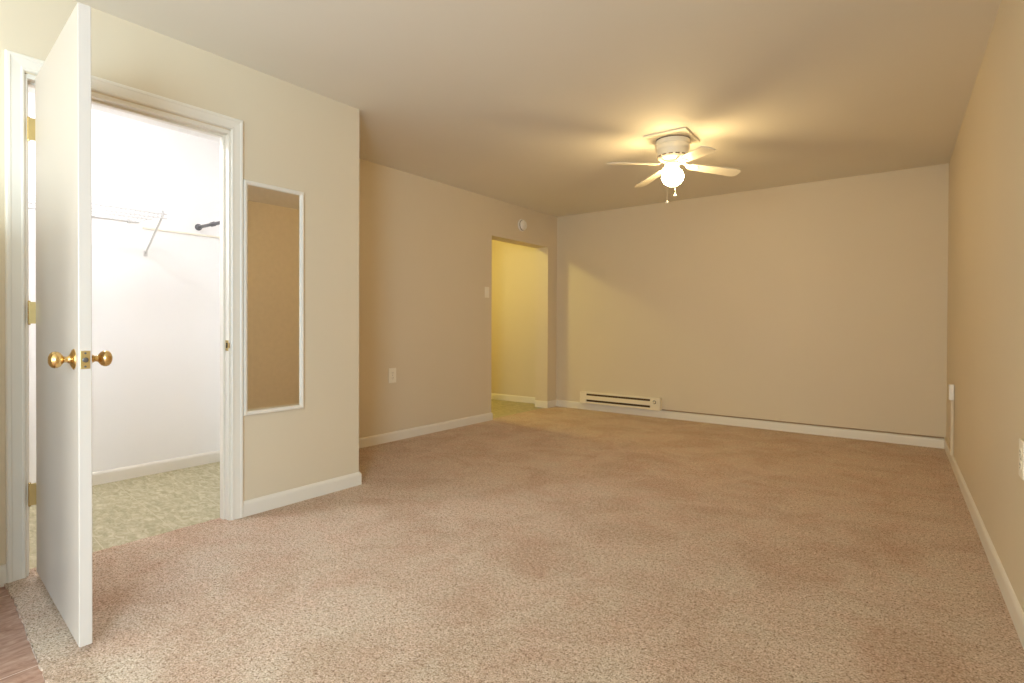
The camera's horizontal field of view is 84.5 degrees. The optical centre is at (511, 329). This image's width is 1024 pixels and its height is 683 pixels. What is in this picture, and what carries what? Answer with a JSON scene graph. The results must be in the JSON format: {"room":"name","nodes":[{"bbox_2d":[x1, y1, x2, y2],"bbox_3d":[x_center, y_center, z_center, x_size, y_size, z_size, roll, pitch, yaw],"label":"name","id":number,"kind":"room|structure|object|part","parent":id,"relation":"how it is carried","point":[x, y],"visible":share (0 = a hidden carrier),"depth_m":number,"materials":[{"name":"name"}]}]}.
{"room":"empty living room","nodes":[
{"label":"empty living room","id":0,"kind":"room"},
{"bbox_2d":[0,564,6,586],"bbox_3d":[-3.106,0.993,0.812,0.012,0.084,3.616,1,1,36],"label":"baseboard","id":1,"kind":"structure","parent":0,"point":[3,570],"depth_m":2.26,"materials":[{"name":"white wood"}]},
{"bbox_2d":[28,92,219,482],"bbox_3d":[-2.847,-0.210,3.605,0.100,2.452,2.110,1,1,36],"label":"wall","id":2,"kind":"structure","parent":0,"point":[157,314],"depth_m":3.94,"materials":[{"name":"paint"}]},
{"bbox_2d":[28,193,166,255],"bbox_3d":[-2.776,-0.634,3.232,0.449,0.255,1.400,1,1,36],"label":"wire shelf","id":3,"kind":"object","parent":2,"relation":"attached to","point":[94,204],"visible":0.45,"depth_m":3.58,"materials":[{"name":"white metal"}]},
{"bbox_2d":[35,450,219,485],"bbox_3d":[-2.785,0.974,3.611,0.012,0.084,1.984,1,1,36],"label":"baseboard","id":4,"kind":"structure","parent":2,"relation":"attached to","point":[117,474],"depth_m":3.96,"materials":[{"name":"white wood"}]},
{"bbox_2d":[143,227,219,237],"bbox_3d":[-2.374,-0.708,4.148,0.012,0.014,0.610,1,1,36],"label":"shelf rail","id":5,"kind":"object","parent":2,"relation":"attached to","point":[148,228],"visible":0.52,"depth_m":4.10,"materials":[{"name":"white metal"}]},
{"bbox_2d":[195,221,219,230],"bbox_3d":[-1.819,-0.759,3.819,1.294,0.050,0.050,1,1,36],"label":"closet rod","id":6,"kind":"object","parent":2,"relation":"attached to","point":[198,227],"visible":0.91,"depth_m":4.11,"materials":[{"name":"grey metal"}]},
{"bbox_2d":[0,0,358,564],"bbox_3d":[-2.626,-0.199,1.540,0.097,2.440,5.367,1,1,36],"label":"wall","id":7,"kind":"structure","parent":0,"point":[297,138],"depth_m":3.24,"materials":[{"name":"beige paint"}]},
{"bbox_2d":[27,2,112,646],"bbox_3d":[-1.658,-0.014,2.066,0.854,2.028,0.168,1,1,43],"label":"door","id":8,"kind":"structure","parent":7,"relation":"in","point":[60,130],"depth_m":1.90,"materials":[{"name":"paint"}]},
{"bbox_3d":[-1.431,0.095,1.786,0.054,0.054,0.060,1,1,43],"label":"knob","id":9,"kind":"part","parent":8,"relation":"part of","materials":[{"name":"gold metal"}]},
{"bbox_3d":[-1.349,0.095,1.783,0.002,0.057,0.025,1,1,43],"label":"latch plate","id":10,"kind":"part","parent":8,"relation":"part of","materials":[{"name":"gold metal"}]},
{"bbox_3d":[-1.359,0.095,1.865,0.054,0.054,0.060,1,1,43],"label":"knob","id":11,"kind":"part","parent":8,"relation":"part of","materials":[{"name":"gold metal"}]},
{"bbox_2d":[4,49,242,582],"bbox_3d":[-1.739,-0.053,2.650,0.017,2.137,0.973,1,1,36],"label":"trim","id":12,"kind":"structure","parent":7,"relation":"attached to","point":[16,64],"depth_m":2.30,"materials":[{"name":"white wood"}]},
{"bbox_2d":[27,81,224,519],"bbox_3d":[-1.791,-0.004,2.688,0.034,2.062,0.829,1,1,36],"label":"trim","id":13,"kind":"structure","parent":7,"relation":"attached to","point":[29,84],"depth_m":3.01,"materials":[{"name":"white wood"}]},
{"bbox_2d":[225,340,229,350],"bbox_3d":[-1.513,0.084,3.000,0.036,0.056,0.006,1,1,36],"label":"strike plate","id":14,"kind":"object","parent":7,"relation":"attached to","point":[227,344],"visible":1,"depth_m":3.00,"materials":[{"name":"gold metal"}]},
{"bbox_2d":[243,179,303,415],"bbox_3d":[-1.340,-0.173,3.188,0.019,1.275,0.363,1,1,36],"label":"wall mirror","id":15,"kind":"object","parent":7,"relation":"attached to","point":[273,216],"visible":1,"depth_m":3.18,"materials":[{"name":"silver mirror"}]},
{"bbox_2d":[243,472,361,516],"bbox_3d":[-1.222,0.970,3.370,0.012,0.084,0.790,1,1,36],"label":"baseboard","id":16,"kind":"structure","parent":7,"relation":"attached to","point":[283,498],"depth_m":3.32,"materials":[{"name":"white wood"}]},
{"bbox_2d":[359,159,556,437],"bbox_3d":[-0.586,-0.225,5.862,0.185,2.440,4.013,1,1,36],"label":"wall","id":17,"kind":"structure","parent":0,"point":[425,245],"depth_m":5.45,"materials":[{"name":"beige paint"}]},
{"bbox_2d":[389,368,395,382],"bbox_3d":[-1.070,0.409,5.050,0.008,0.132,0.086,1,1,36],"label":"wall outlet","id":18,"kind":"object","parent":17,"relation":"attached to","point":[392,371],"visible":1,"depth_m":5.04,"materials":[{"name":"beige plastic"}]},
{"bbox_2d":[359,412,492,448],"bbox_3d":[-1.021,0.956,5.251,0.168,0.084,2.502,1,1,36],"label":"baseboard","id":19,"kind":"structure","parent":17,"relation":"attached to","point":[373,440],"depth_m":5.33,"materials":[{"name":"white wood"}]},
{"bbox_2d":[485,287,488,297],"bbox_3d":[-0.267,-0.407,6.121,0.016,0.117,0.074,1,1,36],"label":"light switch","id":20,"kind":"object","parent":17,"relation":"attached to","point":[486,288],"visible":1,"depth_m":6.12,"materials":[{"name":"beige plastic"}]},
{"bbox_2d":[518,219,526,230],"bbox_3d":[0.131,-1.229,6.623,0.050,0.145,0.145,1,1,36],"label":"smoke detector","id":21,"kind":"object","parent":17,"relation":"attached to","point":[522,225],"visible":1,"depth_m":6.59,"materials":[{"name":"white plastic"}]},
{"bbox_2d":[0,399,1023,682],"bbox_3d":[-1.166,1.041,2.889,6.272,0.050,9.500,1,1,36],"label":"floor","id":22,"kind":"structure","parent":0,"point":[556,544],"depth_m":2.39,"materials":[{"name":"carpet"}]},
{"bbox_2d":[491,240,535,396],"bbox_3d":[-0.162,-0.236,7.992,1.658,2.450,0.080,1,1,36],"label":"wall","id":23,"kind":"structure","parent":0,"point":[513,332],"depth_m":7.81,"materials":[{"name":"beige paint"}]},
{"bbox_2d":[491,393,534,403],"bbox_3d":[-0.193,0.947,7.964,1.658,0.084,0.012,1,1,36],"label":"baseboard","id":24,"kind":"structure","parent":23,"relation":"attached to","point":[525,399],"depth_m":7.80,"materials":[{"name":"white wood"}]},
{"bbox_2d":[28,0,1001,216],"bbox_3d":[-0.621,-1.468,2.418,5.074,0.100,9.410,1,1,36],"label":"ceiling","id":25,"kind":"structure","parent":0,"point":[528,104],"depth_m":3.20,"materials":[{"name":"paint"}]},
{"bbox_2d":[607,127,739,203],"bbox_3d":[1.176,-1.176,4.191,0.846,0.497,0.854,1,1,36],"label":"ceiling fan","id":26,"kind":"object","parent":25,"relation":"hanging from","point":[672,146],"visible":1,"depth_m":4.13,"materials":[{"name":"white metal"}]},
{"bbox_3d":[0.878,-1.207,4.103,0.399,0.052,0.113,0,0,-19],"label":"blade","id":27,"kind":"part","parent":26,"relation":"part of","materials":[{"name":"white wood"}]},
{"bbox_3d":[1.115,-1.209,4.525,0.113,0.052,0.399,0,0,-16],"label":"blade","id":28,"kind":"part","parent":26,"relation":"part of","materials":[{"name":"white wood"}]},
{"bbox_3d":[1.189,-1.418,4.193,0.337,0.013,0.358,1,1,36],"label":"mounting plate","id":29,"kind":"part","parent":26,"relation":"part of","materials":[{"name":"white ceramic"}]},
{"bbox_3d":[1.197,-1.140,4.202,0.160,0.142,0.160,1,1,36],"label":"glass globe","id":30,"kind":"part","parent":26,"relation":"part of","materials":[{"name":"white glass"}]},
{"bbox_3d":[1.257,-1.204,3.873,0.113,0.052,0.399,0,0,-12],"label":"blade","id":31,"kind":"part","parent":26,"relation":"part of","materials":[{"name":"white wood"}]},
{"bbox_3d":[1.527,-1.206,4.255,0.399,0.052,0.113,0,0,-11],"label":"blade","id":32,"kind":"part","parent":26,"relation":"part of","materials":[{"name":"white wood"}]},
{"bbox_2d":[535,400,555,407],"bbox_3d":[0.436,0.945,7.254,0.198,0.084,0.222,1,1,36],"label":"baseboard","id":33,"kind":"structure","parent":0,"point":[543,404],"depth_m":7.17,"materials":[{"name":"white wood"}]},
{"bbox_2d":[556,163,948,436],"bbox_3d":[2.191,-0.217,6.108,4.001,2.440,0.140,1,1,38],"label":"wall","id":34,"kind":"structure","parent":0,"point":[825,302],"depth_m":5.66,"materials":[{"name":"beige paint"}]},
{"bbox_2d":[580,391,661,410],"bbox_3d":[1.264,0.839,6.694,1.048,0.140,0.086,1,1,38],"label":"baseboard heater","id":35,"kind":"object","parent":34,"relation":"attached to","point":[631,401],"visible":1,"depth_m":6.66,"materials":[{"name":"beige metal"}]},
{"bbox_3d":[1.244,0.836,6.695,0.845,0.049,0.012,1,1,38],"label":"panel","id":36,"kind":"part","parent":35,"relation":"part of","materials":[{"name":"white metal"}]},
{"bbox_3d":[1.278,0.839,6.712,1.044,0.136,0.041,1,1,38],"label":"panel","id":37,"kind":"part","parent":35,"relation":"part of","materials":[{"name":"white metal"}]},
{"bbox_2d":[556,400,944,448],"bbox_3d":[2.141,0.961,6.056,3.997,0.084,0.012,1,1,38],"label":"baseboard","id":38,"kind":"structure","parent":34,"relation":"attached to","point":[770,425],"depth_m":5.68,"materials":[{"name":"white wood"}]},
{"bbox_2d":[662,384,953,455],"bbox_3d":[2.787,0.660,5.497,0.750,0.530,2.723,0,1,-35],"label":"cable raceway","id":39,"kind":"object","parent":34,"relation":"attached to","point":[951,386],"visible":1,"depth_m":4.88,"materials":[{"name":"beige paint"}]},
{"bbox_2d":[946,0,1023,611],"bbox_3d":[1.211,-0.180,1.026,0.120,2.440,9.101,1,1,34],"label":"wall","id":40,"kind":"structure","parent":0,"point":[985,313],"depth_m":2.57,"materials":[{"name":"beige paint"}]},
{"bbox_2d":[944,441,1023,648],"bbox_3d":[1.153,0.998,1.075,0.012,0.084,9.097,1,1,34],"label":"baseboard","id":41,"kind":"structure","parent":40,"relation":"attached to","point":[1012,603],"depth_m":2.42,"materials":[{"name":"white wood"}]},
{"bbox_2d":[1018,438,1023,479],"bbox_3d":[1.742,0.442,1.929,0.008,0.130,0.080,1,1,34],"label":"wall outlet","id":42,"kind":"object","parent":40,"relation":"attached to","point":[1021,442],"visible":1,"depth_m":1.92,"materials":[{"name":"beige plastic"}]}
]}

